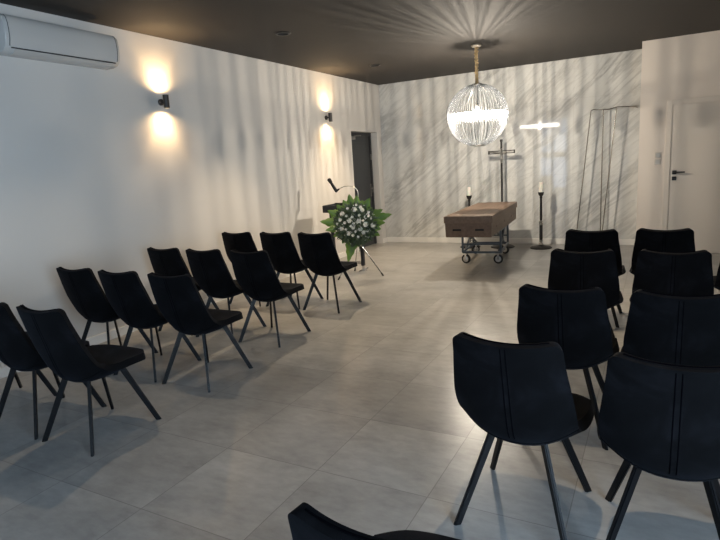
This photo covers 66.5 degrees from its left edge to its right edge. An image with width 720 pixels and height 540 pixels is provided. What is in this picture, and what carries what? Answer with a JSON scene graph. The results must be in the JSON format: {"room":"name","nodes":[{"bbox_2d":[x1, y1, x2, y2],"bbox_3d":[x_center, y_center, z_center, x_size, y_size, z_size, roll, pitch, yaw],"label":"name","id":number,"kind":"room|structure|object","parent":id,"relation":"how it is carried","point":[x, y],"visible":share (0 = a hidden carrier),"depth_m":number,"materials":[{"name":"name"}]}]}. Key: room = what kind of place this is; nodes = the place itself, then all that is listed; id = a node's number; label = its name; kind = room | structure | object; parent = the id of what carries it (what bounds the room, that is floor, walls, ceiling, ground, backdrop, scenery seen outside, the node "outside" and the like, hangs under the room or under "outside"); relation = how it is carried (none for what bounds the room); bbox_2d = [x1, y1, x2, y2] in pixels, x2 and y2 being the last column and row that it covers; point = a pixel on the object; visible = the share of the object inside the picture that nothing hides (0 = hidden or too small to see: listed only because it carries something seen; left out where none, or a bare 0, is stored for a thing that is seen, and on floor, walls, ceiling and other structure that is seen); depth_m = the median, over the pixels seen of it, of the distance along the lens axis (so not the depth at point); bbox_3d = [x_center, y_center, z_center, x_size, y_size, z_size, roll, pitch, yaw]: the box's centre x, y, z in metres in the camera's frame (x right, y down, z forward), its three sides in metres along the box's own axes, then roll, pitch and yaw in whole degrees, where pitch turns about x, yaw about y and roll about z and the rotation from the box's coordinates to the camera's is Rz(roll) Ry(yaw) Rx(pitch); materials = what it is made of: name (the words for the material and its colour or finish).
{"room":"funeral chapel","nodes":[
{"label":"funeral chapel","id":0,"kind":"room"},
{"bbox_2d":[0,3,386,366],"bbox_3d":[-2.716,-0.759,5.083,0.200,3.000,13.508,2,12,28],"label":"wall","id":1,"kind":"structure","parent":0,"point":[96,174],"depth_m":5.82,"materials":[{"name":"white paint"}]},
{"bbox_2d":[0,14,119,69],"bbox_3d":[-2.602,-1.960,4.770,0.210,0.291,1.055,2,12,28],"label":"air conditioner","id":2,"kind":"object","parent":1,"relation":"attached to","point":[24,38],"visible":1,"depth_m":4.65,"materials":[{"name":"grey plastic"}]},
{"bbox_2d":[158,94,169,107],"bbox_3d":[-2.085,-1.792,5.847,0.118,0.136,0.068,2,12,28],"label":"wall sconce","id":3,"kind":"object","parent":1,"relation":"attached to","point":[165,101],"visible":1,"depth_m":5.82,"materials":[{"name":"grey metal"}]},
{"bbox_2d":[0,237,386,378],"bbox_3d":[-2.579,0.690,5.220,0.014,0.090,13.308,2,12,28],"label":"baseboard","id":4,"kind":"structure","parent":1,"relation":"attached to","point":[100,338],"depth_m":5.46,"materials":[{"name":"white"}]},
{"bbox_2d":[325,113,332,121],"bbox_3d":[-0.497,-2.438,8.766,0.118,0.136,0.068,2,12,28],"label":"wall sconce","id":5,"kind":"object","parent":1,"relation":"attached to","point":[329,114],"visible":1,"depth_m":8.73,"materials":[{"name":"grey metal"}]},
{"bbox_2d":[351,132,376,248],"bbox_3d":[0.044,-1.474,10.226,0.153,2.125,1.023,2,12,28],"label":"door","id":6,"kind":"structure","parent":1,"relation":"in","point":[361,142],"depth_m":10.29,"materials":[{"name":"grey"}]},
{"bbox_2d":[0,242,719,539],"bbox_3d":[0.197,0.895,3.756,7.300,0.100,13.708,2,12,28],"label":"floor","id":7,"kind":"structure","parent":0,"point":[357,417],"depth_m":3.24,"materials":[{"name":"grey tile"}]},
{"bbox_2d":[14,331,56,395],"bbox_3d":[-2.606,0.548,3.880,0.529,0.878,0.587,2,12,28],"label":"upholstered chair","id":8,"kind":"object","parent":7,"relation":"on","point":[39,373],"visible":0.04,"depth_m":4.05,"materials":[{"name":"black fabric"}]},
{"bbox_2d":[0,302,106,439],"bbox_3d":[-2.135,0.567,3.628,0.529,0.878,0.587,2,12,28],"label":"upholstered chair","id":9,"kind":"object","parent":7,"relation":"on","point":[18,352],"visible":0.66,"depth_m":3.40,"materials":[{"name":"black fabric"}]},
{"bbox_2d":[16,304,161,456],"bbox_3d":[-1.660,0.586,3.374,0.529,0.878,0.587,2,12,28],"label":"upholstered chair","id":10,"kind":"object","parent":7,"relation":"on","point":[51,332],"visible":1,"depth_m":3.17,"materials":[{"name":"black fabric"}]},
{"bbox_2d":[56,267,158,352],"bbox_3d":[-2.175,0.359,4.723,0.529,0.878,0.586,2,12,27],"label":"upholstered chair","id":11,"kind":"object","parent":7,"relation":"on","point":[82,288],"visible":0.71,"depth_m":4.47,"materials":[{"name":"black fabric"}]},
{"bbox_2d":[97,269,201,382],"bbox_3d":[-1.704,0.382,4.449,0.529,0.878,0.586,2,12,27],"label":"upholstered chair","id":12,"kind":"object","parent":7,"relation":"on","point":[125,292],"visible":0.8,"depth_m":4.21,"materials":[{"name":"black fabric"}]},
{"bbox_2d":[147,247,218,335],"bbox_3d":[-1.777,0.161,5.622,0.529,0.878,0.587,2,12,28],"label":"upholstered chair","id":13,"kind":"object","parent":7,"relation":"on","point":[166,262],"visible":0.34,"depth_m":5.33,"materials":[{"name":"black fabric"}]},
{"bbox_2d":[147,272,252,392],"bbox_3d":[-1.220,0.402,4.190,0.529,0.878,0.586,2,12,27],"label":"upholstered chair","id":14,"kind":"object","parent":7,"relation":"on","point":[178,298],"visible":1,"depth_m":3.97,"materials":[{"name":"black fabric"}]},
{"bbox_2d":[185,248,266,336],"bbox_3d":[-1.309,0.185,5.344,0.529,0.878,0.587,2,12,28],"label":"upholstered chair","id":15,"kind":"object","parent":7,"relation":"on","point":[209,269],"visible":0.84,"depth_m":5.10,"materials":[{"name":"black fabric"}]},
{"bbox_2d":[222,232,260,306],"bbox_3d":[-1.290,-0.059,6.607,0.529,0.878,0.586,2,12,27],"label":"upholstered chair","id":16,"kind":"object","parent":7,"relation":"on","point":[243,242],"visible":0.36,"depth_m":6.30,"materials":[{"name":"black fabric"}]},
{"bbox_2d":[229,249,310,347],"bbox_3d":[-0.837,0.204,5.092,0.529,0.878,0.587,2,12,28],"label":"upholstered chair","id":17,"kind":"object","parent":7,"relation":"on","point":[255,273],"visible":1,"depth_m":4.87,"materials":[{"name":"black fabric"}]},
{"bbox_2d":[260,232,323,308],"bbox_3d":[-0.802,-0.043,6.369,0.529,0.878,0.587,2,12,28],"label":"upholstered chair","id":18,"kind":"object","parent":7,"relation":"on","point":[281,249],"visible":0.84,"depth_m":6.13,"materials":[{"name":"black fabric"}]},
{"bbox_2d":[297,232,361,313],"bbox_3d":[-0.343,-0.020,6.095,0.529,0.878,0.587,3,12,29],"label":"upholstered chair","id":19,"kind":"object","parent":7,"relation":"on","point":[318,251],"visible":1,"depth_m":5.88,"materials":[{"name":"black fabric"}]},
{"bbox_2d":[322,203,367,271],"bbox_3d":[-0.197,-0.489,8.168,0.600,0.998,0.380,2,12,28],"label":"lectern","id":20,"kind":"object","parent":7,"relation":"on","point":[325,208],"visible":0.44,"depth_m":8.11,"materials":[{"name":"black metal"}]},
{"bbox_2d":[322,203,342,212],"bbox_3d":[-0.211,-0.922,8.077,0.570,0.113,0.380,2,12,28],"label":"tray","id":21,"kind":"object","parent":20,"relation":"on","point":[331,206],"depth_m":8.03,"materials":[{"name":"black"}]},
{"bbox_2d":[327,178,358,196],"bbox_3d":[-0.239,-1.153,8.003,0.499,0.391,0.070,1,12,22],"label":"microphone","id":22,"kind":"object","parent":20,"relation":"attached to","point":[329,180],"visible":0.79,"depth_m":8.03,"materials":[{"name":"black plastic"}]},
{"bbox_2d":[338,246,383,279],"bbox_3d":[0.020,-0.207,7.696,0.618,0.603,0.660,2,12,28],"label":"stand","id":23,"kind":"object","parent":7,"relation":"on","point":[382,274],"visible":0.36,"depth_m":7.68,"materials":[{"name":"silver metal"}]},
{"bbox_2d":[320,194,391,261],"bbox_3d":[-0.049,-0.585,7.605,1.009,0.930,0.368,-3,11,1],"label":"flower arrangement","id":24,"kind":"object","parent":23,"relation":"on","point":[354,222],"visible":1,"depth_m":7.55,"materials":[{"name":"green plant"}]},
{"bbox_2d":[288,502,459,539],"bbox_3d":[0.175,0.863,1.336,0.529,0.878,0.587,2,12,26],"label":"upholstered chair","id":25,"kind":"object","parent":7,"relation":"on","point":[306,522],"visible":1,"depth_m":1.09,"materials":[{"name":"black fabric"}]},
{"bbox_2d":[460,195,479,248],"bbox_3d":[1.919,-0.848,9.594,0.350,0.905,0.350,2,12,28],"label":"candle stand","id":26,"kind":"object","parent":7,"relation":"on","point":[468,197],"visible":0.42,"depth_m":9.52,"materials":[{"name":"black metal"}]},
{"bbox_2d":[467,187,470,195],"bbox_3d":[1.887,-1.355,9.496,0.064,0.166,0.064,2,12,28],"label":"candle","id":27,"kind":"object","parent":26,"relation":"on","point":[468,188],"visible":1,"depth_m":9.47,"materials":[{"name":"white wax"}]},
{"bbox_2d":[461,224,508,263],"bbox_3d":[1.947,-0.432,8.467,0.611,0.512,0.952,1,12,21],"label":"trolley","id":28,"kind":"object","parent":7,"relation":"on","point":[466,258],"visible":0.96,"depth_m":8.14,"materials":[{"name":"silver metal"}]},
{"bbox_2d":[444,202,516,236],"bbox_3d":[1.846,-0.777,8.157,0.644,0.286,2.130,1,12,24],"label":"coffin","id":29,"kind":"object","parent":28,"relation":"on","point":[483,219],"visible":1,"depth_m":7.32,"materials":[{"name":"brown wood"}]},
{"bbox_2d":[488,139,514,248],"bbox_3d":[2.409,-1.288,9.309,0.398,1.815,0.398,-8,12,-22],"label":"cross","id":30,"kind":"object","parent":7,"relation":"on","point":[501,152],"visible":0.82,"depth_m":9.22,"materials":[{"name":"black metal"}]},
{"bbox_2d":[452,332,593,539],"bbox_3d":[0.701,0.634,2.356,0.529,0.878,0.587,3,13,31],"label":"upholstered chair","id":31,"kind":"object","parent":7,"relation":"on","point":[521,394],"visible":1,"depth_m":2.13,"materials":[{"name":"black fabric"}]},
{"bbox_2d":[530,192,551,249],"bbox_3d":[2.983,-0.819,9.044,0.350,0.925,0.350,2,12,28],"label":"candle stand","id":32,"kind":"object","parent":7,"relation":"on","point":[540,246],"visible":1,"depth_m":9.03,"materials":[{"name":"black metal"}]},
{"bbox_2d":[539,182,542,191],"bbox_3d":[2.950,-1.346,8.943,0.064,0.186,0.064,2,12,28],"label":"candle","id":33,"kind":"object","parent":32,"relation":"on","point":[540,183],"visible":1,"depth_m":8.92,"materials":[{"name":"white wax"}]},
{"bbox_2d":[538,192,543,198],"bbox_3d":[2.958,-1.221,8.967,0.096,0.105,0.096,2,12,28],"label":"cup","id":34,"kind":"object","parent":32,"relation":"on","point":[540,194],"depth_m":8.94,"materials":[{"name":"black metal"}]},
{"bbox_2d":[517,284,618,449],"bbox_3d":[1.171,0.460,3.106,0.529,0.878,0.587,2,12,28],"label":"upholstered chair","id":35,"kind":"object","parent":7,"relation":"on","point":[577,320],"visible":0.73,"depth_m":2.85,"materials":[{"name":"black fabric"}]},
{"bbox_2d":[548,248,623,336],"bbox_3d":[1.687,0.232,4.125,0.529,0.878,0.587,2,12,26],"label":"upholstered chair","id":36,"kind":"object","parent":7,"relation":"on","point":[568,269],"visible":0.53,"depth_m":3.85,"materials":[{"name":"black fabric"}]},
{"bbox_2d":[564,229,625,327],"bbox_3d":[2.150,0.025,5.051,0.529,0.878,0.587,2,12,28],"label":"upholstered chair","id":37,"kind":"object","parent":7,"relation":"on","point":[575,240],"visible":0.38,"depth_m":4.76,"materials":[{"name":"black fabric"}]},
{"bbox_2d":[576,106,637,230],"bbox_3d":[3.906,-1.452,8.708,0.898,2.180,0.188,-1,11,15],"label":"rack","id":38,"kind":"object","parent":7,"relation":"on","point":[617,106],"visible":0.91,"depth_m":8.71,"materials":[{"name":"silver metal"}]},
{"bbox_2d":[597,352,719,539],"bbox_3d":[1.166,0.663,2.051,0.529,0.878,0.587,2,12,28],"label":"upholstered chair","id":39,"kind":"object","parent":7,"relation":"on","point":[663,419],"visible":1,"depth_m":1.83,"materials":[{"name":"black fabric"}]},
{"bbox_2d":[629,228,694,274],"bbox_3d":[2.667,0.033,4.841,0.529,0.878,0.587,2,12,28],"label":"upholstered chair","id":40,"kind":"object","parent":7,"relation":"on","point":[679,240],"visible":0.51,"depth_m":4.55,"materials":[{"name":"black fabric"}]},
{"bbox_2d":[621,289,719,365],"bbox_3d":[1.640,0.480,2.849,0.529,0.878,0.587,2,12,28],"label":"upholstered chair","id":41,"kind":"object","parent":7,"relation":"on","point":[664,328],"visible":0.7,"depth_m":2.60,"materials":[{"name":"black fabric"}]},
{"bbox_2d":[629,249,713,299],"bbox_3d":[2.198,0.246,3.885,0.529,0.878,0.587,2,12,28],"label":"upholstered chair","id":42,"kind":"object","parent":7,"relation":"on","point":[670,273],"visible":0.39,"depth_m":3.61,"materials":[{"name":"black fabric"}]},
{"bbox_2d":[713,264,719,289],"bbox_3d":[2.998,0.133,4.214,0.529,0.878,0.587,2,12,26],"label":"upholstered chair","id":43,"kind":"object","parent":7,"relation":"on","point":[716,279],"visible":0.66,"depth_m":4.20,"materials":[{"name":"black fabric"}]},
{"bbox_2d":[0,0,719,84],"bbox_3d":[0.005,-2.163,3.169,7.300,0.140,13.708,2,12,28],"label":"ceiling","id":44,"kind":"structure","parent":0,"point":[411,40],"depth_m":6.11,"materials":[{"name":"paint"}]},
{"bbox_2d":[275,31,290,35],"bbox_3d":[-0.840,-2.615,5.961,0.176,0.100,0.176,2,12,28],"label":"recessed light","id":45,"kind":"object","parent":44,"relation":"in","point":[280,33],"visible":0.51,"depth_m":5.97,"materials":[{"name":"black plastic"}]},
{"bbox_2d":[461,44,502,146],"bbox_3d":[1.574,-2.330,7.372,0.818,1.310,0.818,2,12,28],"label":"globe pendant lamp","id":46,"kind":"object","parent":44,"relation":"hanging from","point":[477,109],"visible":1,"depth_m":7.30,"materials":[{"name":"gold metal"}]},
{"bbox_2d":[379,49,641,238],"bbox_3d":[2.458,-1.974,9.716,4.463,3.000,0.200,2,12,28],"label":"wall","id":47,"kind":"structure","parent":0,"point":[430,162],"depth_m":9.42,"materials":[{"name":"paint"}]},
{"bbox_2d":[387,237,634,244],"bbox_3d":[2.503,-0.529,9.895,4.449,0.095,0.014,2,12,28],"label":"baseboard","id":48,"kind":"structure","parent":47,"relation":"attached to","point":[389,239],"depth_m":9.96,"materials":[{"name":"white"}]},
{"bbox_2d":[636,30,719,230],"bbox_3d":[5.206,-1.790,7.868,2.137,3.000,0.880,2,12,28],"label":"wall","id":49,"kind":"structure","parent":0,"point":[685,66],"depth_m":7.71,"materials":[{"name":"beige paint"}]},
{"bbox_2d":[654,159,660,164],"bbox_3d":[4.286,-1.556,7.903,0.080,0.080,0.014,2,12,28],"label":"light switch","id":50,"kind":"object","parent":49,"relation":"attached to","point":[656,161],"visible":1,"depth_m":7.90,"materials":[{"name":"beige plastic"}]},
{"bbox_2d":[655,152,660,157],"bbox_3d":[4.280,-1.649,7.885,0.080,0.080,0.014,2,12,28],"label":"light switch","id":51,"kind":"object","parent":49,"relation":"attached to","point":[657,154],"visible":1,"depth_m":7.88,"materials":[{"name":"beige plastic"}]},
{"bbox_2d":[662,95,719,252],"bbox_3d":[4.799,-1.296,7.645,0.990,2.165,0.080,2,12,28],"label":"door","id":52,"kind":"structure","parent":49,"relation":"in","point":[692,191],"depth_m":7.72,"materials":[{"name":"beige wood"}]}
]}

